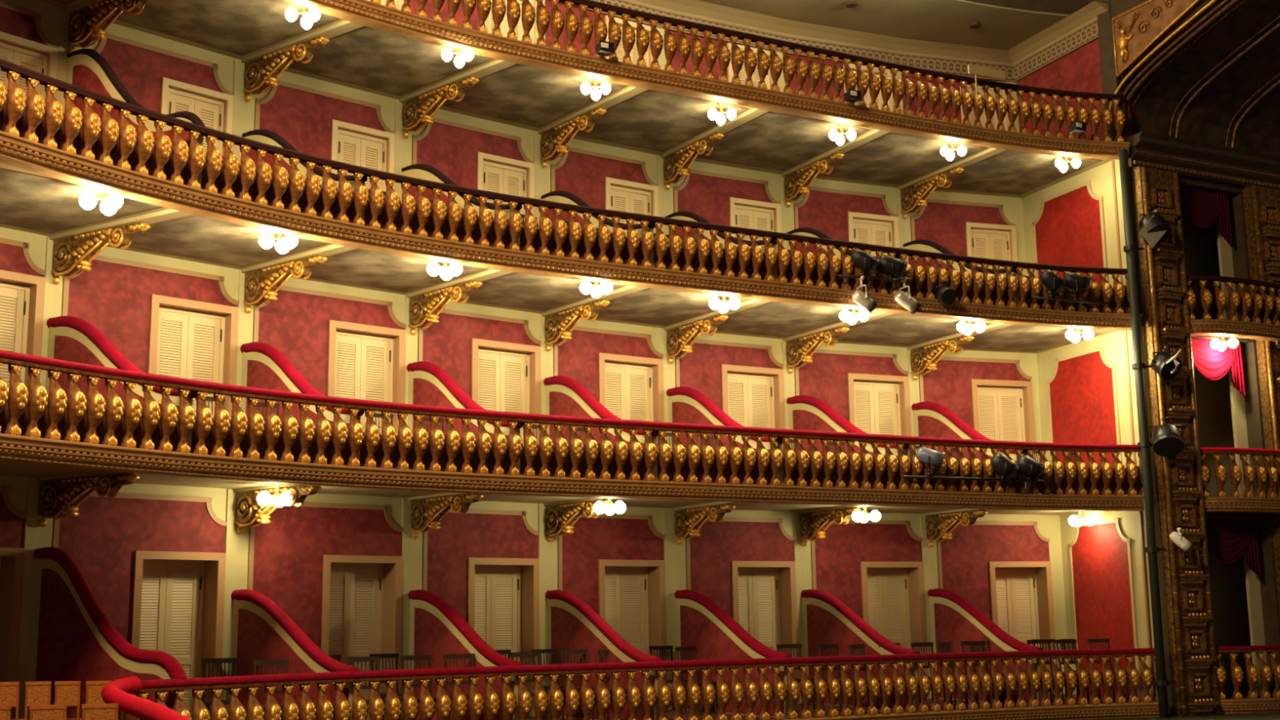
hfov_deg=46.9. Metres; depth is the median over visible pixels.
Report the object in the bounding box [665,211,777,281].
divider
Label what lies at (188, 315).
door
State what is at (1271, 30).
rib
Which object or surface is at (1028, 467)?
spotlight
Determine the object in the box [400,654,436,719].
spindle chair
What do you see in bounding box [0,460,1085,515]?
ceiling
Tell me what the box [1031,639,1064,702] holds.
spindle chair
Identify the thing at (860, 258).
spotlight
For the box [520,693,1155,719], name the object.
floor
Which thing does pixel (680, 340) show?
bracket
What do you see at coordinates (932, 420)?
divider
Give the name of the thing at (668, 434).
spindle chair
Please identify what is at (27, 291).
door
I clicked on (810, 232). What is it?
divider
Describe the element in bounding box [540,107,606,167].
bracket
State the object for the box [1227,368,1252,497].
pilaster
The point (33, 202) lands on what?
ceiling
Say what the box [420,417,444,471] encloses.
spindle chair
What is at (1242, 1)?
rib
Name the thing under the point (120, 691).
stair railing
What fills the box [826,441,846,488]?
spindle chair
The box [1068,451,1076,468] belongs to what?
spindle chair
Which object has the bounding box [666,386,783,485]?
divider
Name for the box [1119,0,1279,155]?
vault
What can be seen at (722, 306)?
ceiling lamp
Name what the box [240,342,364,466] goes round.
divider
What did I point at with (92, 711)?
cane chair
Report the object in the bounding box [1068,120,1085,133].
floodlight
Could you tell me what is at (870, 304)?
hood
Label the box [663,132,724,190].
bracket
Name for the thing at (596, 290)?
ceiling lamp
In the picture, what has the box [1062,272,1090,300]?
spotlight
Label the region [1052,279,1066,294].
hood
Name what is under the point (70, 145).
balustrade
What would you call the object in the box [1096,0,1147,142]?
wall
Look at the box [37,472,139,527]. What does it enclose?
bracket
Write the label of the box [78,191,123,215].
ceiling lamp
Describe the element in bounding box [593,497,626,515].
ceiling lamp
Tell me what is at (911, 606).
door
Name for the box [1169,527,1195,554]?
spotlight
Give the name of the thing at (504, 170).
door
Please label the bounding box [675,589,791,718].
divider
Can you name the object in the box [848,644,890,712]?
spindle chair
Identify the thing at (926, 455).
spotlight
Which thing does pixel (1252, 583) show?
pilaster
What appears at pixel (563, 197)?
divider
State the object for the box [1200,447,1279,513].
balustrade
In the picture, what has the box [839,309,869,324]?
ceiling lamp
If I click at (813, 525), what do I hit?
bracket
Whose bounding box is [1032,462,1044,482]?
hood
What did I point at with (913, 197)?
bracket
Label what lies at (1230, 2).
rib
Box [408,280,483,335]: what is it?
bracket
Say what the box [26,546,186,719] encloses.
divider
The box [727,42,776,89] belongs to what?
door
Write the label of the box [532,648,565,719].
spindle chair
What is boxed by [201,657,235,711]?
spindle chair
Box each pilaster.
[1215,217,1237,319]
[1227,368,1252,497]
[1243,548,1269,695]
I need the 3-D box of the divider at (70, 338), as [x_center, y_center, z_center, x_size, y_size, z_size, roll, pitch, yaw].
[-6.140,0.274,17.280,2.609,1.867,0.148,-7,-12,31]
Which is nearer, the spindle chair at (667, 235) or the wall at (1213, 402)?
the spindle chair at (667, 235)
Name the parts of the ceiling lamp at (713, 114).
lamp shade, lamp shade, stem, lamp shade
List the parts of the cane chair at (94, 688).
post, rail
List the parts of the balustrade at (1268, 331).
under rail, handrail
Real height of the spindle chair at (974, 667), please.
0.995 m
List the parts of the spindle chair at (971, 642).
post, rail, post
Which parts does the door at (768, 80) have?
casing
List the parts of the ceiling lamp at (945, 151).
lamp shade, lamp shade, stem, lamp shade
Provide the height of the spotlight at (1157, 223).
0.644 m
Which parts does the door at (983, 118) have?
casing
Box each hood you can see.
[866,257,879,275]
[866,300,877,313]
[897,260,907,279]
[910,300,920,314]
[937,452,946,469]
[940,288,956,305]
[1004,464,1018,480]
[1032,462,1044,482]
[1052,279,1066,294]
[1081,275,1090,293]
[1142,222,1172,244]
[1152,435,1183,457]
[1158,356,1182,380]
[1184,543,1195,554]
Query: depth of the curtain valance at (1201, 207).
26.16 m
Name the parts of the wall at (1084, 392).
wall panel, panel moulding, wall panel, panel moulding, wall panel, panel moulding, wall panel, panel moulding, panel moulding, wall panel, wall panel, panel moulding, wall panel, panel moulding, wall panel, panel moulding, panel moulding, wall panel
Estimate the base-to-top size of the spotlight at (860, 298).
0.563 m
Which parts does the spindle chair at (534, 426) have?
rail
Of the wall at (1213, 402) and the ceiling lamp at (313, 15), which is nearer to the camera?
the ceiling lamp at (313, 15)
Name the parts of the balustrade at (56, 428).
under rail, handrail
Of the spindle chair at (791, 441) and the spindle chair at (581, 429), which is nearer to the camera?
the spindle chair at (581, 429)
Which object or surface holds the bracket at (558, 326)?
attached to the wall at (1084, 392)
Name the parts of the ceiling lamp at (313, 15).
lamp shade, stem, lamp shade, lamp shade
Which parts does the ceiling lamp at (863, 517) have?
lamp shade, lamp shade, stem, lamp shade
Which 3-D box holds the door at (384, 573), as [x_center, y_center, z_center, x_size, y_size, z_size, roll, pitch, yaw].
[-3.984,3.922,20.586,1.240,2.345,0.435,8,-13,-40]
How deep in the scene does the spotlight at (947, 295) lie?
22.99 m
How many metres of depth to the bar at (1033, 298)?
24.04 m
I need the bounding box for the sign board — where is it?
[967,64,1004,102]
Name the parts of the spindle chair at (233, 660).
post, seat, rail, post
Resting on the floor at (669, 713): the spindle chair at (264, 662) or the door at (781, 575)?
the spindle chair at (264, 662)
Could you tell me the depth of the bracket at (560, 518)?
22.20 m
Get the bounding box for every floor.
[182,699,1279,719]
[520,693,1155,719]
[1224,692,1248,697]
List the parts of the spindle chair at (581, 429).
post, rail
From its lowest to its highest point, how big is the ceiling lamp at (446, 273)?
0.315 m
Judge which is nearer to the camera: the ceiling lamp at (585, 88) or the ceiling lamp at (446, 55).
the ceiling lamp at (446, 55)
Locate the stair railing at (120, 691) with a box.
[101,676,191,719]
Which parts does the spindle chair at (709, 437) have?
post, rail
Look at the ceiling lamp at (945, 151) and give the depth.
24.25 m
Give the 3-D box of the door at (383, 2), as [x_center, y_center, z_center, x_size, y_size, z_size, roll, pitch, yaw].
[-4.099,-5.147,22.000,1.000,2.120,0.155,8,-13,-40]
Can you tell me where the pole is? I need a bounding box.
[1118,149,1177,718]
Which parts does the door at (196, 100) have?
casing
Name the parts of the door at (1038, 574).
casing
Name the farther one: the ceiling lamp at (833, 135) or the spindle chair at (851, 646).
the ceiling lamp at (833, 135)
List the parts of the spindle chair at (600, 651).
post, rail, leg, seat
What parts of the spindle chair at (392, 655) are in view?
post, rail, seat, post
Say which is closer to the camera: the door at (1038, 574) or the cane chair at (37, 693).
the cane chair at (37, 693)
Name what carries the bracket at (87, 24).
attached to the wall at (1077, 220)
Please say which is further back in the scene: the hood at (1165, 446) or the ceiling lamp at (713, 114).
the hood at (1165, 446)
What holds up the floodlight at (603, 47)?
attached to the balustrade at (371, 14)
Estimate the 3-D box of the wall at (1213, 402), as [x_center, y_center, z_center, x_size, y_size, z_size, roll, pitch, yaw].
[10.332,1.461,26.337,3.300,9.260,1.000,4,-11,-26]
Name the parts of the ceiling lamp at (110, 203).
lamp shade, stem, lamp shade, lamp shade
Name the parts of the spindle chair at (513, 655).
rail, rail, post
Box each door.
[0,31,57,104]
[0,269,45,391]
[0,546,24,719]
[130,551,226,719]
[147,293,238,418]
[160,77,233,164]
[320,555,402,719]
[327,320,405,466]
[330,119,395,203]
[368,0,397,8]
[467,557,539,716]
[471,337,541,475]
[477,151,534,220]
[484,0,534,43]
[598,352,664,452]
[598,559,666,679]
[604,15,653,66]
[604,177,658,238]
[720,364,785,457]
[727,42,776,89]
[728,196,781,253]
[731,560,799,703]
[843,63,893,111]
[847,211,900,259]
[847,373,911,461]
[860,561,928,698]
[960,80,1009,130]
[965,222,1017,269]
[970,378,1036,460]
[988,561,1056,694]
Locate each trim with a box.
[1126,131,1279,189]
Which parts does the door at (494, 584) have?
casing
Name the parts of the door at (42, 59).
casing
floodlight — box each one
[595,40,613,57]
[844,88,861,103]
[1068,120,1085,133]
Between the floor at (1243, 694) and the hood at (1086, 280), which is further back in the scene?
the floor at (1243, 694)
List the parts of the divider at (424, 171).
divider panel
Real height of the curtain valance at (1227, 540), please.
0.979 m
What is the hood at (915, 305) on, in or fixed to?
attached to the spotlight at (902, 298)
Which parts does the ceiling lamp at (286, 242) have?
lamp shade, stem, lamp shade, lamp shade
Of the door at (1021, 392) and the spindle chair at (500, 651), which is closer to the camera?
the spindle chair at (500, 651)
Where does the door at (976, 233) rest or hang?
in the wall at (1077, 220)
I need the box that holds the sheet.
[1139,214,1166,248]
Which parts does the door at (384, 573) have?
casing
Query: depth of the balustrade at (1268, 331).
25.35 m
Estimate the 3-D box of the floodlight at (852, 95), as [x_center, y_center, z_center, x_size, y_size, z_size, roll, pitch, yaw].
[3.271,-4.095,22.891,0.222,0.172,0.279,5,-11,-28]
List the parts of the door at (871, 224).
casing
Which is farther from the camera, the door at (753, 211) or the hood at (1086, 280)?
the door at (753, 211)
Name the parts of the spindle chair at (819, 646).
post, rail, rail, post, seat, leg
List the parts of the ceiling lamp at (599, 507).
lamp shade, lamp shade, stem, lamp shade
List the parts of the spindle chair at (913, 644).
rail, post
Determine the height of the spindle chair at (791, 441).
0.836 m
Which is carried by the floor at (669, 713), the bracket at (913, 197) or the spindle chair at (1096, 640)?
the spindle chair at (1096, 640)
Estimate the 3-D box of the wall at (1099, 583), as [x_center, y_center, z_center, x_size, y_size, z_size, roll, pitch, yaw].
[-0.809,3.655,21.520,20.180,3.290,3.790,4,-11,-26]
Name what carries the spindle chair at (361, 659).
on the floor at (669, 713)
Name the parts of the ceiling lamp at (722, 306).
lamp shade, lamp shade, stem, lamp shade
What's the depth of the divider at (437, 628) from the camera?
20.24 m
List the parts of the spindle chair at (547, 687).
rail, leg, seat, post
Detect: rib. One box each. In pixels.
[1108,0,1217,133]
[1123,0,1228,97]
[1125,0,1238,101]
[1130,0,1246,118]
[1169,15,1279,136]
[1175,22,1279,137]
[1226,72,1279,146]
[1231,79,1279,147]
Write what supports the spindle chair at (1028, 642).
on the floor at (669, 713)
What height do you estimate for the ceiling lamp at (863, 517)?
0.315 m
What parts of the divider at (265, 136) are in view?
divider panel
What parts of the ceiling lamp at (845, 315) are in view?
lamp shade, lamp shade, stem, lamp shade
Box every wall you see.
[0,0,1143,323]
[0,226,1157,502]
[0,475,1173,719]
[397,0,1132,140]
[964,0,1096,14]
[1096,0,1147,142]
[1120,0,1221,91]
[1128,168,1279,715]
[1181,210,1254,693]
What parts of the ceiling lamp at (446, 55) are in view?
lamp shade, stem, lamp shade, lamp shade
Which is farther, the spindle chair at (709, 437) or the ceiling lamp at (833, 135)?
the ceiling lamp at (833, 135)
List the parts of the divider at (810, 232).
divider panel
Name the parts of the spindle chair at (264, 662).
post, rail, rail, seat, post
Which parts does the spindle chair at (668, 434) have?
rail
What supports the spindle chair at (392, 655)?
on the floor at (669, 713)
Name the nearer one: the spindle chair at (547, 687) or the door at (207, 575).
the door at (207, 575)
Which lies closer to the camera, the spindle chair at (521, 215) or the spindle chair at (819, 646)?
the spindle chair at (521, 215)
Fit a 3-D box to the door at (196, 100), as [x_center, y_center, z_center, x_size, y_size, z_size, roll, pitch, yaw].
[-5.998,-2.564,19.778,0.155,2.275,1.040,-10,-14,44]
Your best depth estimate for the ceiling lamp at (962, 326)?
23.67 m
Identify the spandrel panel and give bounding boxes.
[1111,0,1204,77]
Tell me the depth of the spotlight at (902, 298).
22.68 m
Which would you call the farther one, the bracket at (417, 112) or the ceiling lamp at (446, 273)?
the bracket at (417, 112)
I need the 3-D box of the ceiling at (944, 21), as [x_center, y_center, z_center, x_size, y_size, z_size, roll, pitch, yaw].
[-1.235,-6.826,21.645,21.552,0.030,4.616,7,-12,-36]
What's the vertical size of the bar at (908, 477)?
0.063 m
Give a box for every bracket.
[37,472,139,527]
[51,222,151,284]
[66,0,148,53]
[235,484,321,533]
[243,35,329,102]
[243,254,328,313]
[401,75,479,138]
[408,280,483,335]
[409,493,483,538]
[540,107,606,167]
[544,298,610,351]
[546,498,613,542]
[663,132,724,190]
[666,314,728,364]
[674,503,735,544]
[784,152,844,207]
[786,326,849,373]
[799,506,860,546]
[900,167,964,219]
[910,335,974,380]
[925,509,987,546]
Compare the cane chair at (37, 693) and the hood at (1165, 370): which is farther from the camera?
the hood at (1165, 370)
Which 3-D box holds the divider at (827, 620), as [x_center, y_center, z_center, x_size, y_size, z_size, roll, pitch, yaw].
[3.456,4.572,23.492,0.148,1.872,3.090,4,-11,-27]
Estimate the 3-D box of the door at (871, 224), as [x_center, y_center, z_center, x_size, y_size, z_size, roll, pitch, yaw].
[4.217,-1.508,26.587,1.040,2.275,0.155,3,-11,-22]
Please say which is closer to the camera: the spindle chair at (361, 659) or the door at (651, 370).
the spindle chair at (361, 659)
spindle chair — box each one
[195,396,225,413]
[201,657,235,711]
[252,659,288,710]
[255,402,279,418]
[328,654,341,662]
[346,656,380,704]
[368,189,386,199]
[369,653,401,719]
[372,413,393,429]
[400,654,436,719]
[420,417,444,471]
[443,653,475,719]
[494,649,511,658]
[510,652,545,719]
[520,213,537,227]
[522,424,546,446]
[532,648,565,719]
[560,648,595,719]
[563,219,582,229]
[568,426,599,479]
[598,649,627,719]
[648,645,687,711]
[653,233,669,244]
[657,432,673,481]
[675,646,716,715]
[697,434,715,483]
[776,644,814,710]
[788,439,796,452]
[817,644,857,711]
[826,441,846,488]
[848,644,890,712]
[907,445,919,458]
[911,642,952,705]
[936,641,977,707]
[951,447,963,461]
[960,640,991,706]
[968,640,1004,702]
[986,640,994,700]
[1026,639,1066,700]
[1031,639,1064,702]
[1032,450,1039,462]
[1054,639,1088,702]
[1059,638,1100,701]
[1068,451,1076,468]
[1087,638,1128,701]
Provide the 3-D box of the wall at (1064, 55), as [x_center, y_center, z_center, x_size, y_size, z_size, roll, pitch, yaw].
[-1.019,-5.231,22.882,19.823,2.690,3.867,4,-11,-27]
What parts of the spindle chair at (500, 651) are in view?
rail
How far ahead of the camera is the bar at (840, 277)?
22.47 m
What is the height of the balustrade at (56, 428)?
1.081 m
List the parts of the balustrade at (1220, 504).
under rail, handrail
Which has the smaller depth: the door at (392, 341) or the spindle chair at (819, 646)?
the door at (392, 341)
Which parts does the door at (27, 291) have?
casing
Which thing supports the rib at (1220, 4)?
attached to the vault
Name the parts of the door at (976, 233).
casing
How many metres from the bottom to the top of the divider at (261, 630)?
1.872 m
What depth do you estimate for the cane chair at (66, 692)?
15.34 m
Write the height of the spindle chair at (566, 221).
0.836 m
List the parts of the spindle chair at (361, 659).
rail, rail, post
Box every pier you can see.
[1132,165,1220,715]
[1242,184,1279,613]
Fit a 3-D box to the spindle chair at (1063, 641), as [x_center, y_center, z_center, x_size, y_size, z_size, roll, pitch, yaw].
[7.057,5.027,23.830,0.420,0.995,0.477,4,-11,-23]
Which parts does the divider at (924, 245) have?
divider panel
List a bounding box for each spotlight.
[850,248,879,279]
[851,275,877,313]
[876,255,907,281]
[893,276,920,314]
[915,447,946,476]
[935,280,956,305]
[990,453,1018,480]
[1015,455,1044,482]
[1039,269,1066,297]
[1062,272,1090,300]
[1137,206,1172,244]
[1149,417,1183,457]
[1151,344,1182,380]
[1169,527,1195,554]
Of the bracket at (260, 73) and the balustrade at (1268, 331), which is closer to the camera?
the bracket at (260, 73)
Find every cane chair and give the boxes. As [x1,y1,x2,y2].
[0,681,24,719]
[0,705,11,719]
[24,680,51,719]
[29,704,66,719]
[54,680,81,719]
[81,703,119,719]
[85,680,111,704]
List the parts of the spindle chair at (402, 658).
post, rail, seat, rail, post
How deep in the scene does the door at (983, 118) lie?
27.97 m
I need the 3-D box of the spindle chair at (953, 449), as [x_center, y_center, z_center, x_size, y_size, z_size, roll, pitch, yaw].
[5.264,1.820,23.995,0.353,0.836,0.401,5,-11,-30]
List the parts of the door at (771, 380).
casing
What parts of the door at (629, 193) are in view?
casing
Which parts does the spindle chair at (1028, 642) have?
rail, post, leg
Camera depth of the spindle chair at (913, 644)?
23.18 m
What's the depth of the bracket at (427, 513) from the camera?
20.78 m
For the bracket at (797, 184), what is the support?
attached to the wall at (1077, 220)
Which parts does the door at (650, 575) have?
casing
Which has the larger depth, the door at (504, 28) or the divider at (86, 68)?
the door at (504, 28)
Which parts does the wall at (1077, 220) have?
wall panel, panel moulding, wall panel, panel moulding, wall panel, panel moulding, wall panel, panel moulding, wall panel, panel moulding, wall panel, panel moulding, wall panel, panel moulding, wall panel, panel moulding, panel moulding, wall panel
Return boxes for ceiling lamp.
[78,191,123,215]
[256,483,292,506]
[257,232,297,253]
[284,6,320,29]
[426,261,462,280]
[440,47,474,68]
[579,280,613,297]
[580,79,610,100]
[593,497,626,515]
[707,102,736,125]
[708,295,740,313]
[828,123,856,146]
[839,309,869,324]
[851,506,880,523]
[940,141,966,160]
[956,320,986,335]
[1054,156,1080,173]
[1065,328,1093,342]
[1067,511,1095,526]
[1209,336,1238,351]
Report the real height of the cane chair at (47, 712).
0.923 m
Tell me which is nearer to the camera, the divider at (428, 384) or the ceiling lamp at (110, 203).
the ceiling lamp at (110, 203)
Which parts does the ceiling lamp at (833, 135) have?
lamp shade, lamp shade, stem, lamp shade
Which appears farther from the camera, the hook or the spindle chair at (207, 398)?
the hook
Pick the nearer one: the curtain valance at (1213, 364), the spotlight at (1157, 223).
the spotlight at (1157, 223)
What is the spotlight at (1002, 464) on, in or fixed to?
attached to the bar at (908, 477)
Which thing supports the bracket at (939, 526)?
attached to the wall at (1099, 583)
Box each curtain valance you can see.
[1178,186,1233,247]
[1191,337,1246,397]
[1205,520,1262,578]
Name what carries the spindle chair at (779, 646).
on the floor at (669, 713)
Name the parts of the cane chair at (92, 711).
post, rail, post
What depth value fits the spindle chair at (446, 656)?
19.56 m
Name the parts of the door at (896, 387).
casing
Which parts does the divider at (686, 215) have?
divider panel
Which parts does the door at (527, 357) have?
casing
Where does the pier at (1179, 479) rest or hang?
on the floor at (1275, 715)
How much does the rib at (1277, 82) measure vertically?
2.932 m
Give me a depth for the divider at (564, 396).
22.25 m
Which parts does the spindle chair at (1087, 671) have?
leg, leg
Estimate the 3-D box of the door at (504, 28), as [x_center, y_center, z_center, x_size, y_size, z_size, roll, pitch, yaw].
[-2.147,-4.902,23.544,1.000,2.120,0.155,7,-13,-37]
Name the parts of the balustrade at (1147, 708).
under rail, handrail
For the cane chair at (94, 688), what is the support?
on the floor at (669, 713)
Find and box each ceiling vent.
[845,0,857,8]
[968,21,980,28]
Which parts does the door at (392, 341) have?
casing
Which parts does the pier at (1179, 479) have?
square carved panel, square carved panel, square carved panel, square carved panel, square carved panel, square carved panel, square carved panel, square carved panel, square carved panel, square carved panel, square carved panel, square carved panel, square carved panel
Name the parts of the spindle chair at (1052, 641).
rail, leg, post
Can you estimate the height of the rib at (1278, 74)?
2.939 m
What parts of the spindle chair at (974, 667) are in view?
post, post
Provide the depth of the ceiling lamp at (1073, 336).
24.48 m
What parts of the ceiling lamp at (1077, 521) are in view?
lamp shade, lamp shade, stem, lamp shade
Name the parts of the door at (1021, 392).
casing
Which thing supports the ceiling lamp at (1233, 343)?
hanging from the balcony slab
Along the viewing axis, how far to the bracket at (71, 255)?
17.86 m
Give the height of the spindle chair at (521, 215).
0.836 m
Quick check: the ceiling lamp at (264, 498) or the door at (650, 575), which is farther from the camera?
the door at (650, 575)
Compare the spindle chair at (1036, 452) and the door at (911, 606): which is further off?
the door at (911, 606)
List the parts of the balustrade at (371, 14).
under rail, handrail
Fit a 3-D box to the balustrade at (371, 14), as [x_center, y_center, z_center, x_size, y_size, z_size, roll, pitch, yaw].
[1.177,-4.548,21.598,16.070,1.133,1.300,5,-12,-31]
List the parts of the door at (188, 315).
casing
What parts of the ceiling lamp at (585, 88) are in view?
lamp shade, lamp shade, stem, lamp shade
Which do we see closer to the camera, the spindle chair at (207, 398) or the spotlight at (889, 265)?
the spindle chair at (207, 398)
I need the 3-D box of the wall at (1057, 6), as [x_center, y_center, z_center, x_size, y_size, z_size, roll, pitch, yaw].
[-1.259,-8.122,21.874,21.560,2.600,4.609,7,-12,-36]
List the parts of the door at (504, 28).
casing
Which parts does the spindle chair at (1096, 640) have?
rail, rail, post, leg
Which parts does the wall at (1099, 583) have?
wall panel, panel moulding, wall panel, panel moulding, wall panel, panel moulding, wall panel, panel moulding, wall panel, panel moulding, wall panel, panel moulding, wall panel, panel moulding, wall panel, panel moulding, panel moulding, wall panel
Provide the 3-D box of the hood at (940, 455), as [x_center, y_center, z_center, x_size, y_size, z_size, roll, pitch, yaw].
[4.578,1.532,22.394,0.141,0.258,0.264,-3,-10,11]
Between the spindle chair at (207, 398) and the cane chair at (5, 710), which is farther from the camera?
the spindle chair at (207, 398)
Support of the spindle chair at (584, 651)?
on the floor at (669, 713)
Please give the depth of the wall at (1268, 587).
25.71 m
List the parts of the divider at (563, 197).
divider panel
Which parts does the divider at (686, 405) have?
divider panel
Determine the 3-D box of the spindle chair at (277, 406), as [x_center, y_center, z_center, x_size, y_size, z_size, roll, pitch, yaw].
[-4.532,0.917,18.091,0.353,0.836,0.401,6,-12,-35]
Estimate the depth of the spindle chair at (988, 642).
24.17 m
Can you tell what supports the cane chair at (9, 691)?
on the floor at (669, 713)
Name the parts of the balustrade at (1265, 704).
under rail, handrail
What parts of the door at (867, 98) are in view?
casing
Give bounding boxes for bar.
[835,274,911,281]
[902,475,1044,483]
[1025,296,1108,306]
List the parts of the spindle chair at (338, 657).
rail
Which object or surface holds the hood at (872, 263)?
attached to the spotlight at (860, 258)
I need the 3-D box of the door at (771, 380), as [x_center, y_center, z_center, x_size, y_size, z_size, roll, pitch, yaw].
[1.887,1.289,25.074,1.240,2.345,0.255,5,-11,-28]
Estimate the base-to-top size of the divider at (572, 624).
1.872 m
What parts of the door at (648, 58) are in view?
casing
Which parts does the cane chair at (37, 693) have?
post, rail, rail, post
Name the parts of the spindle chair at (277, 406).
rail, post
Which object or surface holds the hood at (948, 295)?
attached to the spotlight at (947, 295)
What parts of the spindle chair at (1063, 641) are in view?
post, rail, rail, leg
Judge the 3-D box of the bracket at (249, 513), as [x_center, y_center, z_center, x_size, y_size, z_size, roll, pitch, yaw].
[-4.673,1.928,19.003,1.656,0.555,0.236,-9,-13,39]
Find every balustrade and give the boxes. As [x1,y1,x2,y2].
[0,58,1142,330]
[0,350,1155,511]
[135,648,1171,719]
[284,0,1129,159]
[1186,275,1279,341]
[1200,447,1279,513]
[1215,644,1279,713]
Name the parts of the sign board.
board stem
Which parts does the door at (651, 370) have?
casing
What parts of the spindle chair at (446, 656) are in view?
post, rail, rail, seat, post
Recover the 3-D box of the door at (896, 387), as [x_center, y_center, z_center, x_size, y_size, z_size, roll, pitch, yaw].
[4.207,1.438,26.101,1.240,2.345,0.255,3,-11,-22]
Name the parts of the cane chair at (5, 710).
rail, post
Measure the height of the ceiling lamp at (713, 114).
0.315 m
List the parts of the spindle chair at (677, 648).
post, rail, post, seat, leg, leg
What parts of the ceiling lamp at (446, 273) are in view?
lamp shade, stem, lamp shade, lamp shade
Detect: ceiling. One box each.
[0,162,1116,353]
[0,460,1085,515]
[37,0,1112,198]
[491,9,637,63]
[697,0,1069,50]
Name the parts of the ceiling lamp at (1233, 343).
lamp shade, lamp shade, stem, lamp shade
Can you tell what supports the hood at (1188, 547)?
attached to the spotlight at (1185, 545)
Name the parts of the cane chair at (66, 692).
post, rail, rail, seat, post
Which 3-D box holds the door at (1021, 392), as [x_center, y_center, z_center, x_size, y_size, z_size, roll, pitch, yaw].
[6.603,1.546,26.900,1.240,2.345,0.255,2,-10,-17]
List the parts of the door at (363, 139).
casing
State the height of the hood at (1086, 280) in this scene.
0.280 m
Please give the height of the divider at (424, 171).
1.793 m
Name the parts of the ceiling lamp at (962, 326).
lamp shade, lamp shade, stem, lamp shade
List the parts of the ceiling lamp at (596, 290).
lamp shade, stem, lamp shade, lamp shade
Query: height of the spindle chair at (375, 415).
0.836 m
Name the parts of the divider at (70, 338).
divider panel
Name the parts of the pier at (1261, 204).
square carved panel, square carved panel, square carved panel, square carved panel, square carved panel, square carved panel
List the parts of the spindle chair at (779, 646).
rail, post, seat, leg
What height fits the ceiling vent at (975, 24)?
0.062 m
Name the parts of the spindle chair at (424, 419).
rail, post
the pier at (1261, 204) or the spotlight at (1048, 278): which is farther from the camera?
the pier at (1261, 204)
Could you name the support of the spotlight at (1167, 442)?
attached to the pole
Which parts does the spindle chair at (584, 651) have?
post, rail, rail, seat, post, leg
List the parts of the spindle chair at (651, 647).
rail, post, seat, leg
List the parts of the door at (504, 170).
casing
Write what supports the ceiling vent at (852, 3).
in the ceiling at (944, 21)
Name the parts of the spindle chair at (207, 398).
rail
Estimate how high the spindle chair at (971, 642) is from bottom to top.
0.995 m
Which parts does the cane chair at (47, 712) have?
post, rail, post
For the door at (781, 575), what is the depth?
24.87 m
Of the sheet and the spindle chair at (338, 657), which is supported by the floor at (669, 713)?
the spindle chair at (338, 657)
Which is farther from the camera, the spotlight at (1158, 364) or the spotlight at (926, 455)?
the spotlight at (1158, 364)
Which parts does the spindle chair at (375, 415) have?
rail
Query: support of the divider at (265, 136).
on the floor
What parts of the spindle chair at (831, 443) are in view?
rail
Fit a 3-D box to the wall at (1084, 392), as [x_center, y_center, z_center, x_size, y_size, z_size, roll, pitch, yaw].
[-0.972,0.565,22.008,19.922,2.970,3.782,4,-11,-26]
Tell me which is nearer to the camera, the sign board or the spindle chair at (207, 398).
the spindle chair at (207, 398)
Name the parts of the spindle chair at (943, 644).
post, rail, post, leg, leg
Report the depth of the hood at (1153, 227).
24.44 m
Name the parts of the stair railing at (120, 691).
turned post, turned post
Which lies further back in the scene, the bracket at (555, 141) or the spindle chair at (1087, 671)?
the spindle chair at (1087, 671)
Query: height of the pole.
9.350 m
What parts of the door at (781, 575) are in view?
casing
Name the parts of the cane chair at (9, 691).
rail, rail, post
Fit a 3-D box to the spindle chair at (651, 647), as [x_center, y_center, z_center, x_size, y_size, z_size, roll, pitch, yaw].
[0.444,4.986,23.090,0.420,0.995,0.477,5,-11,-28]
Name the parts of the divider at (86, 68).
divider panel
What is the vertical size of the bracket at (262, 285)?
0.555 m
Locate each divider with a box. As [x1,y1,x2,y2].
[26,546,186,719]
[45,315,195,453]
[64,48,204,189]
[229,589,359,719]
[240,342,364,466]
[242,129,367,220]
[400,164,522,248]
[406,360,523,475]
[408,589,523,719]
[541,190,654,267]
[543,375,657,480]
[545,590,663,719]
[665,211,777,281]
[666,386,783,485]
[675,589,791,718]
[786,227,901,290]
[786,395,909,489]
[800,589,919,711]
[902,239,1019,306]
[911,401,1030,493]
[928,588,1043,706]
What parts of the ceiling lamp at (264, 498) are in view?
lamp shade, stem, lamp shade, lamp shade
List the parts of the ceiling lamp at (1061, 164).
lamp shade, lamp shade, stem, lamp shade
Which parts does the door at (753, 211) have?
casing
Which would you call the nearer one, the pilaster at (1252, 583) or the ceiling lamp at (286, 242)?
the ceiling lamp at (286, 242)
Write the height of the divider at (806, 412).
1.867 m
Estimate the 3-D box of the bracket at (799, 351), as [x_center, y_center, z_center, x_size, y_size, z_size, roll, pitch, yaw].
[2.976,-0.165,24.856,0.236,0.555,1.655,5,-11,-28]
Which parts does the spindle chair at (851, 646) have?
post, rail, post, leg, leg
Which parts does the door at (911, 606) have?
casing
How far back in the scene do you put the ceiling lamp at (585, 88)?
21.17 m
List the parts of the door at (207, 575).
casing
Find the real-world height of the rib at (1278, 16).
2.939 m
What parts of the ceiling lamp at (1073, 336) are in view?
lamp shade, lamp shade, lamp shade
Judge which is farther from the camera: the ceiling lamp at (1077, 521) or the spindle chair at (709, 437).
the ceiling lamp at (1077, 521)
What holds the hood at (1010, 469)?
attached to the spotlight at (1002, 464)
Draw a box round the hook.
[1165,349,1182,373]

